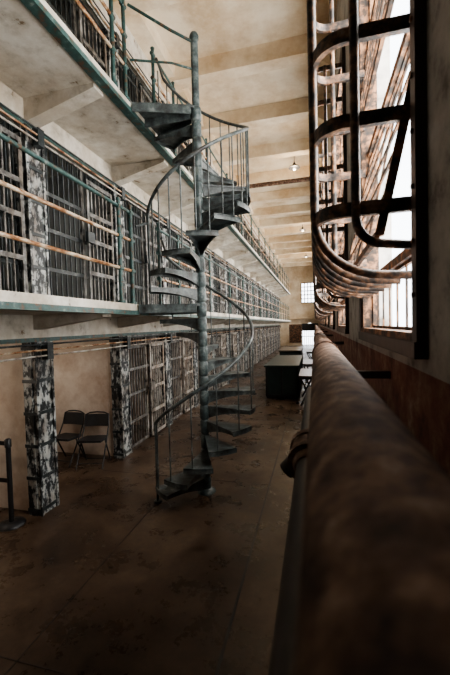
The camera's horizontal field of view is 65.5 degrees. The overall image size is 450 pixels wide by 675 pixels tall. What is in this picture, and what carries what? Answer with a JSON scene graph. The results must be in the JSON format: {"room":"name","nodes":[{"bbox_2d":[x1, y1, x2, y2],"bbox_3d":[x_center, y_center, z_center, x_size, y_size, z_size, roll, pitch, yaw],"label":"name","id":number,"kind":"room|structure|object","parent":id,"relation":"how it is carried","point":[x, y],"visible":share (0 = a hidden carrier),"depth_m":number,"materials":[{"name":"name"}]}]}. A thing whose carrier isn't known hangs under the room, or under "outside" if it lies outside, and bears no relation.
{"room":"prison interior","nodes":[
{"label":"prison interior","id":0,"kind":"room"},
{"bbox_2d":[0,0,232,510],"bbox_3d":[-0.378,-2.426,16.637,2.250,8.294,36.410,-1,2,14],"label":"wall","id":1,"kind":"structure","parent":0,"point":[82,380],"depth_m":6.31,"materials":[{"name":"beige paint"}]},
{"bbox_2d":[0,0,280,361],"bbox_3d":[0.563,-2.894,15.343,0.085,5.410,38.210,-1,2,14],"label":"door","id":2,"kind":"structure","parent":1,"relation":"in","point":[38,134],"depth_m":5.47,"materials":[{"name":"paint"}]},
{"bbox_2d":[0,0,289,297],"bbox_3d":[-0.112,-3.247,15.501,3.360,0.400,38.210,-1,2,14],"label":"walkway slab","id":3,"kind":"object","parent":1,"relation":"attached to","point":[57,80],"visible":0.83,"depth_m":4.26,"materials":[{"name":"beige concrete"}]},
{"bbox_2d":[74,0,289,290],"bbox_3d":[1.446,-4.049,15.068,0.100,1.430,38.210,-1,2,14],"label":"walkway railing","id":4,"kind":"object","parent":3,"relation":"attached to","point":[111,45],"depth_m":4.45,"materials":[{"name":"metal"}]},
{"bbox_2d":[0,290,290,329],"bbox_3d":[-0.045,-0.700,15.590,3.360,0.300,38.210,-1,2,14],"label":"walkway slab","id":5,"kind":"object","parent":1,"relation":"attached to","point":[48,311],"visible":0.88,"depth_m":4.12,"materials":[{"name":"grey concrete"}]},
{"bbox_2d":[0,132,289,319],"bbox_3d":[1.514,-1.451,15.159,0.100,1.430,38.210,-1,2,14],"label":"walkway railing","id":6,"kind":"object","parent":5,"relation":"attached to","point":[120,267],"depth_m":4.25,"materials":[{"name":"metal"}]},
{"bbox_2d":[13,28,279,516],"bbox_3d":[0.669,-1.969,16.294,0.210,7.350,36.410,-1,2,14],"label":"pilaster","id":7,"kind":"object","parent":1,"relation":"attached to","point":[38,373],"visible":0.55,"depth_m":4.46,"materials":[{"name":"paint"}]},
{"bbox_2d":[0,114,27,292],"bbox_3d":[-2.604,-1.431,3.420,0.160,2.145,1.560,-1,2,14],"label":"cell","id":8,"kind":"object","parent":7,"relation":"attached to","point":[5,211],"visible":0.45,"depth_m":4.02,"materials":[{"name":"paint"}]},
{"bbox_2d":[45,0,106,73],"bbox_3d":[-2.199,-4.105,5.168,0.160,2.145,1.560,-1,2,14],"label":"cell","id":9,"kind":"object","parent":7,"relation":"attached to","point":[73,9],"visible":0.3,"depth_m":5.31,"materials":[{"name":"paint"}]},
{"bbox_2d":[44,144,115,301],"bbox_3d":[-2.131,-1.508,5.258,0.160,2.145,1.560,-1,2,14],"label":"cell","id":10,"kind":"object","parent":7,"relation":"attached to","point":[91,238],"visible":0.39,"depth_m":5.31,"materials":[{"name":"paint"}]},
{"bbox_2d":[118,52,151,103],"bbox_3d":[-1.727,-4.182,7.006,0.160,2.145,1.560,-1,2,14],"label":"cell","id":11,"kind":"object","parent":7,"relation":"attached to","point":[144,96],"visible":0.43,"depth_m":7.03,"materials":[{"name":"paint"}]},
{"bbox_2d":[124,197,158,304],"bbox_3d":[-1.659,-1.584,7.097,0.160,2.145,1.560,-1,2,14],"label":"cell","id":12,"kind":"object","parent":7,"relation":"attached to","point":[154,299],"visible":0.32,"depth_m":7.16,"materials":[{"name":"paint"}]},
{"bbox_2d":[167,228,189,303],"bbox_3d":[-1.187,-1.661,8.936,0.160,2.145,1.560,-1,2,14],"label":"cell","id":13,"kind":"object","parent":7,"relation":"attached to","point":[183,299],"visible":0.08,"depth_m":8.98,"materials":[{"name":"paint"}]},
{"bbox_2d":[171,144,186,169],"bbox_3d":[-1.255,-4.258,8.845,0.160,2.145,1.560,-1,2,14],"label":"cell","id":14,"kind":"object","parent":7,"relation":"attached to","point":[180,146],"visible":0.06,"depth_m":9.14,"materials":[{"name":"paint"}]},
{"bbox_2d":[171,332,193,419],"bbox_3d":[-1.119,0.937,9.027,0.160,2.145,1.560,-1,2,14],"label":"cell","id":15,"kind":"object","parent":7,"relation":"attached to","point":[183,373],"visible":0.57,"depth_m":9.10,"materials":[{"name":"grey paint"}]},
{"bbox_2d":[194,247,209,311],"bbox_3d":[-0.715,-1.738,10.775,0.160,2.145,1.560,-1,2,14],"label":"cell","id":16,"kind":"object","parent":7,"relation":"attached to","point":[206,255],"visible":0.13,"depth_m":11.23,"materials":[{"name":"paint"}]},
{"bbox_2d":[197,330,212,401],"bbox_3d":[-0.646,0.860,10.866,0.160,2.145,1.560,-1,2,14],"label":"cell","id":17,"kind":"object","parent":7,"relation":"attached to","point":[208,337],"visible":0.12,"depth_m":11.31,"materials":[{"name":"grey paint"}]},
{"bbox_2d":[213,257,224,312],"bbox_3d":[-0.242,-1.814,12.614,0.160,2.145,1.560,-1,2,14],"label":"cell","id":18,"kind":"object","parent":7,"relation":"attached to","point":[219,303],"visible":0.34,"depth_m":12.77,"materials":[{"name":"paint"}]},
{"bbox_2d":[227,267,235,314],"bbox_3d":[0.230,-1.891,14.452,0.160,2.145,1.560,-1,2,14],"label":"cell","id":19,"kind":"object","parent":7,"relation":"attached to","point":[232,277],"visible":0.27,"depth_m":14.70,"materials":[{"name":"paint"}]},
{"bbox_2d":[229,328,236,380],"bbox_3d":[0.298,0.707,14.543,0.160,2.145,1.560,-1,2,14],"label":"cell","id":20,"kind":"object","parent":7,"relation":"attached to","point":[233,336],"visible":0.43,"depth_m":14.80,"materials":[{"name":"grey paint"}]},
{"bbox_2d":[236,215,242,233],"bbox_3d":[0.634,-4.565,16.200,0.160,2.145,1.560,-1,2,14],"label":"cell","id":21,"kind":"object","parent":7,"relation":"attached to","point":[238,225],"visible":0.09,"depth_m":16.33,"materials":[{"name":"paint"}]},
{"bbox_2d":[237,273,244,314],"bbox_3d":[0.702,-1.967,16.291,0.160,2.145,1.560,-1,2,14],"label":"cell","id":22,"kind":"object","parent":7,"relation":"attached to","point":[240,298],"visible":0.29,"depth_m":16.38,"materials":[{"name":"paint"}]},
{"bbox_2d":[244,226,249,244],"bbox_3d":[1.107,-4.641,18.039,0.160,2.145,1.560,-1,2,14],"label":"cell","id":23,"kind":"object","parent":7,"relation":"attached to","point":[247,236],"visible":0.22,"depth_m":18.38,"materials":[{"name":"paint"}]},
{"bbox_2d":[246,279,250,315],"bbox_3d":[1.175,-2.044,18.130,0.160,2.145,1.560,-1,2,14],"label":"cell","id":24,"kind":"object","parent":7,"relation":"attached to","point":[248,287],"visible":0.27,"depth_m":18.40,"materials":[{"name":"paint"}]},
{"bbox_2d":[252,238,255,251],"bbox_3d":[1.579,-4.718,19.878,0.160,2.145,1.560,-1,2,14],"label":"cell","id":25,"kind":"object","parent":7,"relation":"attached to","point":[253,242],"visible":0.15,"depth_m":20.16,"materials":[{"name":"paint"}]},
{"bbox_2d":[253,284,256,316],"bbox_3d":[1.647,-2.120,19.969,0.160,2.145,1.560,-1,2,14],"label":"cell","id":26,"kind":"object","parent":7,"relation":"attached to","point":[254,288],"visible":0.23,"depth_m":20.32,"materials":[{"name":"paint"}]},
{"bbox_2d":[253,328,257,363],"bbox_3d":[1.715,0.477,20.059,0.160,2.145,1.560,-1,2,14],"label":"cell","id":27,"kind":"object","parent":7,"relation":"attached to","point":[255,336],"visible":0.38,"depth_m":20.34,"materials":[{"name":"grey paint"}]},
{"bbox_2d":[258,287,261,316],"bbox_3d":[2.119,-2.197,21.807,0.160,2.145,1.560,-1,2,14],"label":"cell","id":28,"kind":"object","parent":7,"relation":"attached to","point":[258,287],"visible":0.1,"depth_m":21.99,"materials":[{"name":"paint"}]},
{"bbox_2d":[262,290,265,317],"bbox_3d":[2.591,-2.274,23.646,0.160,2.145,1.560,-1,2,14],"label":"cell","id":29,"kind":"object","parent":7,"relation":"attached to","point":[263,294],"visible":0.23,"depth_m":23.99,"materials":[{"name":"paint"}]},
{"bbox_2d":[263,326,266,357],"bbox_3d":[2.659,0.324,23.737,0.160,2.145,1.560,-1,2,14],"label":"cell","id":30,"kind":"object","parent":7,"relation":"attached to","point":[264,330],"visible":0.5,"depth_m":24.10,"materials":[{"name":"grey paint"}]},
{"bbox_2d":[267,293,268,317],"bbox_3d":[3.064,-2.350,25.485,0.160,2.145,1.560,-1,2,14],"label":"cell","id":31,"kind":"object","parent":7,"relation":"attached to","point":[267,293],"visible":0.21,"depth_m":25.95,"materials":[{"name":"paint"}]},
{"bbox_2d":[267,329,269,354],"bbox_3d":[3.132,0.247,25.576,0.160,2.145,1.560,-1,2,14],"label":"cell","id":32,"kind":"object","parent":7,"relation":"attached to","point":[268,330],"visible":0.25,"depth_m":25.82,"materials":[{"name":"grey paint"}]},
{"bbox_2d":[273,328,275,350],"bbox_3d":[4.076,0.094,29.253,0.160,2.145,1.560,-1,2,14],"label":"cell","id":33,"kind":"object","parent":7,"relation":"attached to","point":[274,328],"visible":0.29,"depth_m":29.50,"materials":[{"name":"grey paint"}]},
{"bbox_2d":[275,298,276,318],"bbox_3d":[4.481,-2.580,31.001,0.160,2.145,1.560,-1,2,14],"label":"cell","id":34,"kind":"object","parent":7,"relation":"attached to","point":[275,298],"visible":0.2,"depth_m":31.41,"materials":[{"name":"paint"}]},
{"bbox_2d":[276,328,277,348],"bbox_3d":[4.548,0.017,31.092,0.160,2.145,1.560,-1,2,14],"label":"cell","id":35,"kind":"object","parent":7,"relation":"attached to","point":[276,328],"visible":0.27,"depth_m":31.71,"materials":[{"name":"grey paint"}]},
{"bbox_2d":[129,334,165,447],"bbox_3d":[-1.591,1.013,7.188,0.160,2.145,1.560,-1,2,14],"label":"cell","id":36,"kind":"object","parent":1,"relation":"attached to","point":[154,367],"visible":0.73,"depth_m":7.27,"materials":[{"name":"grey paint"}]},
{"bbox_2d":[215,329,226,388],"bbox_3d":[-0.174,0.783,12.704,0.160,2.145,1.560,-1,2,14],"label":"cell","id":37,"kind":"object","parent":1,"relation":"attached to","point":[219,339],"visible":0.41,"depth_m":12.88,"materials":[{"name":"grey paint"}]},
{"bbox_2d":[239,328,245,371],"bbox_3d":[0.770,0.630,16.382,0.160,2.145,1.560,-1,2,14],"label":"cell","id":38,"kind":"object","parent":1,"relation":"attached to","point":[241,334],"visible":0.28,"depth_m":16.52,"materials":[{"name":"grey paint"}]},
{"bbox_2d":[247,327,251,368],"bbox_3d":[1.243,0.554,18.221,0.160,2.145,1.560,-1,2,14],"label":"cell","id":39,"kind":"object","parent":1,"relation":"attached to","point":[249,331],"visible":0.38,"depth_m":18.48,"materials":[{"name":"grey paint"}]},
{"bbox_2d":[259,327,262,360],"bbox_3d":[2.187,0.400,21.898,0.160,2.145,1.560,-1,2,14],"label":"cell","id":40,"kind":"object","parent":1,"relation":"attached to","point":[260,331],"visible":0.52,"depth_m":22.18,"materials":[{"name":"grey paint"}]},
{"bbox_2d":[270,328,272,352],"bbox_3d":[3.604,0.171,27.415,0.160,2.145,1.560,-1,2,14],"label":"cell","id":41,"kind":"object","parent":1,"relation":"attached to","point":[271,331],"visible":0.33,"depth_m":27.91,"materials":[{"name":"grey paint"}]},
{"bbox_2d":[278,328,279,347],"bbox_3d":[5.021,-0.059,32.931,0.160,2.145,1.560,-1,2,14],"label":"cell","id":42,"kind":"object","parent":1,"relation":"attached to","point":[278,328],"visible":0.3,"depth_m":33.55,"materials":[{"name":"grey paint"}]},
{"bbox_2d":[0,0,278,343],"bbox_3d":[0.381,-3.478,15.365,0.170,6.144,38.210,-1,2,14],"label":"block","id":43,"kind":"object","parent":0,"point":[13,328],"depth_m":5.64,"materials":[{"name":"beige concrete"}]},
{"bbox_2d":[0,345,313,674],"bbox_3d":[1.719,1.768,16.681,6.550,0.200,41.400,-1,2,14],"label":"floor","id":44,"kind":"structure","parent":0,"point":[162,602],"depth_m":3.45,"materials":[{"name":"concrete"}]},
{"bbox_2d":[0,438,25,531],"bbox_3d":[-3.137,1.713,4.287,1.530,1.030,0.300,-1,2,14],"label":"stanchion","id":45,"kind":"object","parent":44,"relation":"on","point":[12,523],"visible":1,"depth_m":4.11,"materials":[{"name":"black metal"}]},
{"bbox_2d":[57,410,84,467],"bbox_3d":[-2.740,1.732,6.085,0.452,0.858,0.495,-1,2,16],"label":"folding chair","id":46,"kind":"object","parent":44,"relation":"on","point":[77,417],"visible":0.79,"depth_m":6.21,"materials":[{"name":"black metal"}]},
{"bbox_2d":[75,411,110,469],"bbox_3d":[-2.227,1.724,5.931,0.452,0.858,0.495,-1,2,0],"label":"folding chair","id":47,"kind":"object","parent":44,"relation":"on","point":[100,419],"visible":1,"depth_m":6.07,"materials":[{"name":"black metal"}]},
{"bbox_2d":[0,345,308,674],"bbox_3d":[2.222,1.658,16.548,2.695,0.004,41.000,-1,2,14],"label":"joint","id":48,"kind":"object","parent":44,"relation":"on","point":[259,520],"visible":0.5,"depth_m":3.06,"materials":[{"name":"black concrete"}]},
{"bbox_2d":[171,350,173,409],"bbox_3d":[-1.582,1.192,9.156,0.050,1.650,0.960,-1,2,14],"label":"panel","id":49,"kind":"object","parent":44,"relation":"on","point":[171,350],"visible":0.14,"depth_m":9.60,"materials":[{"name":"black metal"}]},
{"bbox_2d":[127,3,255,503],"bbox_3d":[-0.359,-1.061,4.749,1.456,6.396,1.407,-1,2,14],"label":"spiral staircase","id":50,"kind":"structure","parent":44,"relation":"on","point":[171,123],"depth_m":4.63,"materials":[{"name":"metal"}]},
{"bbox_2d":[264,355,302,398],"bbox_3d":[2.163,1.292,12.363,1.060,1.030,3.580,-1,2,14],"label":"storage cabinet","id":51,"kind":"object","parent":44,"relation":"on","point":[282,372],"depth_m":10.70,"materials":[{"name":"black wood"}]},
{"bbox_2d":[268,386,310,674],"bbox_3d":[-0.051,1.414,-0.065,0.233,1.769,7.135,-1,2,14],"label":"pipe","id":52,"kind":"object","parent":44,"relation":"on","point":[282,661],"visible":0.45,"depth_m":0.84,"materials":[{"name":"black metal"}]},
{"bbox_2d":[279,347,302,358],"bbox_3d":[3.092,1.076,16.145,0.980,1.150,2.380,-1,2,14],"label":"storage cabinet","id":53,"kind":"object","parent":44,"relation":"on","point":[285,350],"visible":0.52,"depth_m":15.07,"materials":[{"name":"black wood"}]},
{"bbox_2d":[299,369,311,405],"bbox_3d":[2.455,1.448,10.279,0.480,0.870,1.600,-1,2,14],"label":"trestle table","id":54,"kind":"object","parent":44,"relation":"on","point":[305,374],"visible":0.55,"depth_m":9.95,"materials":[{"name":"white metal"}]},
{"bbox_2d":[302,359,312,385],"bbox_3d":[3.176,1.331,13.086,0.480,0.870,1.600,-1,2,14],"label":"trestle table","id":55,"kind":"object","parent":44,"relation":"on","point":[307,363],"visible":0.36,"depth_m":12.49,"materials":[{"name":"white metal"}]},
{"bbox_2d":[306,349,312,358],"bbox_3d":[4.519,1.113,18.312,0.480,0.870,1.600,-1,2,14],"label":"trestle table","id":56,"kind":"object","parent":44,"relation":"on","point":[309,351],"visible":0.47,"depth_m":17.69,"materials":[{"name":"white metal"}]},
{"bbox_2d":[113,0,336,268],"bbox_3d":[1.538,-6.226,16.612,6.100,0.800,41.420,-1,2,14],"label":"ceiling","id":57,"kind":"structure","parent":0,"point":[291,51],"depth_m":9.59,"materials":[{"name":"beige paint"}]},
{"bbox_2d":[289,156,299,170],"bbox_3d":[2.403,-6.143,12.146,0.400,0.690,0.400,-1,2,14],"label":"pendant lamp","id":58,"kind":"object","parent":57,"relation":"hanging from","point":[294,166],"visible":0.94,"depth_m":12.12,"materials":[{"name":"white glass"}]},
{"bbox_2d":[278,265,319,345],"bbox_3d":[6.666,-3.295,36.228,6.550,8.294,0.700,-1,2,14],"label":"wall","id":59,"kind":"structure","parent":0,"point":[300,313],"depth_m":36.20,"materials":[{"name":"paint"}]},
{"bbox_2d":[301,282,313,302],"bbox_3d":[8.623,-4.579,35.790,1.680,2.080,0.050,-1,2,14],"label":"window","id":60,"kind":"structure","parent":59,"relation":"in","point":[310,286],"depth_m":35.84,"materials":[{"name":"glass"}]},
{"bbox_2d":[302,323,317,344],"bbox_3d":[8.736,-0.319,35.944,1.600,2.260,0.060,-1,2,14],"label":"door","id":61,"kind":"structure","parent":59,"relation":"in","point":[306,327],"depth_m":35.98,"materials":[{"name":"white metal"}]},
{"bbox_2d":[320,0,449,475],"bbox_3d":[4.658,-2.527,15.748,0.250,8.294,41.000,-1,2,14],"label":"wall","id":62,"kind":"structure","parent":0,"point":[417,391],"depth_m":1.53,"materials":[{"name":"paint"}]},
{"bbox_2d":[245,177,309,188],"bbox_3d":[2.038,-5.231,11.749,2.720,0.225,0.275,-1,2,14],"label":"pipe","id":63,"kind":"object","parent":62,"relation":"attached to","point":[303,179],"visible":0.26,"depth_m":11.74,"materials":[{"name":"brown metal"}]},
{"bbox_2d":[323,225,328,327],"bbox_3d":[3.941,-2.600,13.589,0.340,4.400,2.130,-1,2,14],"label":"window","id":64,"kind":"structure","parent":62,"relation":"in","point":[327,318],"depth_m":14.05,"materials":[{"name":"metal"}]},
{"bbox_2d":[314,227,327,316],"bbox_3d":[3.709,-2.635,13.605,0.515,3.687,1.848,-1,2,14],"label":"cage","id":65,"kind":"object","parent":64,"relation":"attached to","point":[319,307],"visible":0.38,"depth_m":12.97,"materials":[{"name":"metal"}]},
{"bbox_2d":[327,157,334,328],"bbox_3d":[2.996,-2.447,9.911,0.340,4.400,2.130,-1,2,14],"label":"window","id":66,"kind":"structure","parent":62,"relation":"in","point":[332,317],"depth_m":9.82,"materials":[{"name":"glass"}]},
{"bbox_2d":[314,171,332,314],"bbox_3d":[2.765,-2.482,9.928,0.515,3.687,1.848,-1,2,14],"label":"cage","id":67,"kind":"object","parent":66,"relation":"attached to","point":[316,305],"visible":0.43,"depth_m":9.23,"materials":[{"name":"metal"}]},
{"bbox_2d":[330,46,348,333],"bbox_3d":[2.051,-2.293,6.234,0.340,4.400,2.130,-1,2,14],"label":"window","id":68,"kind":"structure","parent":62,"relation":"in","point":[341,141],"depth_m":5.71,"materials":[{"name":"glass"}]},
{"bbox_2d":[313,62,344,310],"bbox_3d":[1.820,-2.329,6.250,0.515,3.687,1.848,-1,2,14],"label":"cage","id":69,"kind":"object","parent":68,"relation":"attached to","point":[325,202],"visible":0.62,"depth_m":5.39,"materials":[{"name":"metal"}]},
{"bbox_2d":[294,324,449,674],"bbox_3d":[4.348,0.552,15.904,0.527,2.147,40.300,-1,2,14],"label":"pipe","id":70,"kind":"object","parent":62,"relation":"attached to","point":[374,599],"visible":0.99,"depth_m":0.28,"materials":[{"name":"brown metal"}]},
{"bbox_2d":[349,0,427,358],"bbox_3d":[1.107,-2.140,2.556,0.340,4.400,2.130,-1,2,14],"label":"window","id":71,"kind":"structure","parent":62,"relation":"in","point":[411,342],"depth_m":1.93,"materials":[{"name":"metal"}]},
{"bbox_2d":[307,0,410,297],"bbox_3d":[0.876,-2.175,2.572,0.515,3.687,1.848,-1,2,14],"label":"cage","id":72,"kind":"object","parent":71,"relation":"attached to","point":[340,277],"visible":0.97,"depth_m":1.86,"materials":[{"name":"metal"}]}
]}

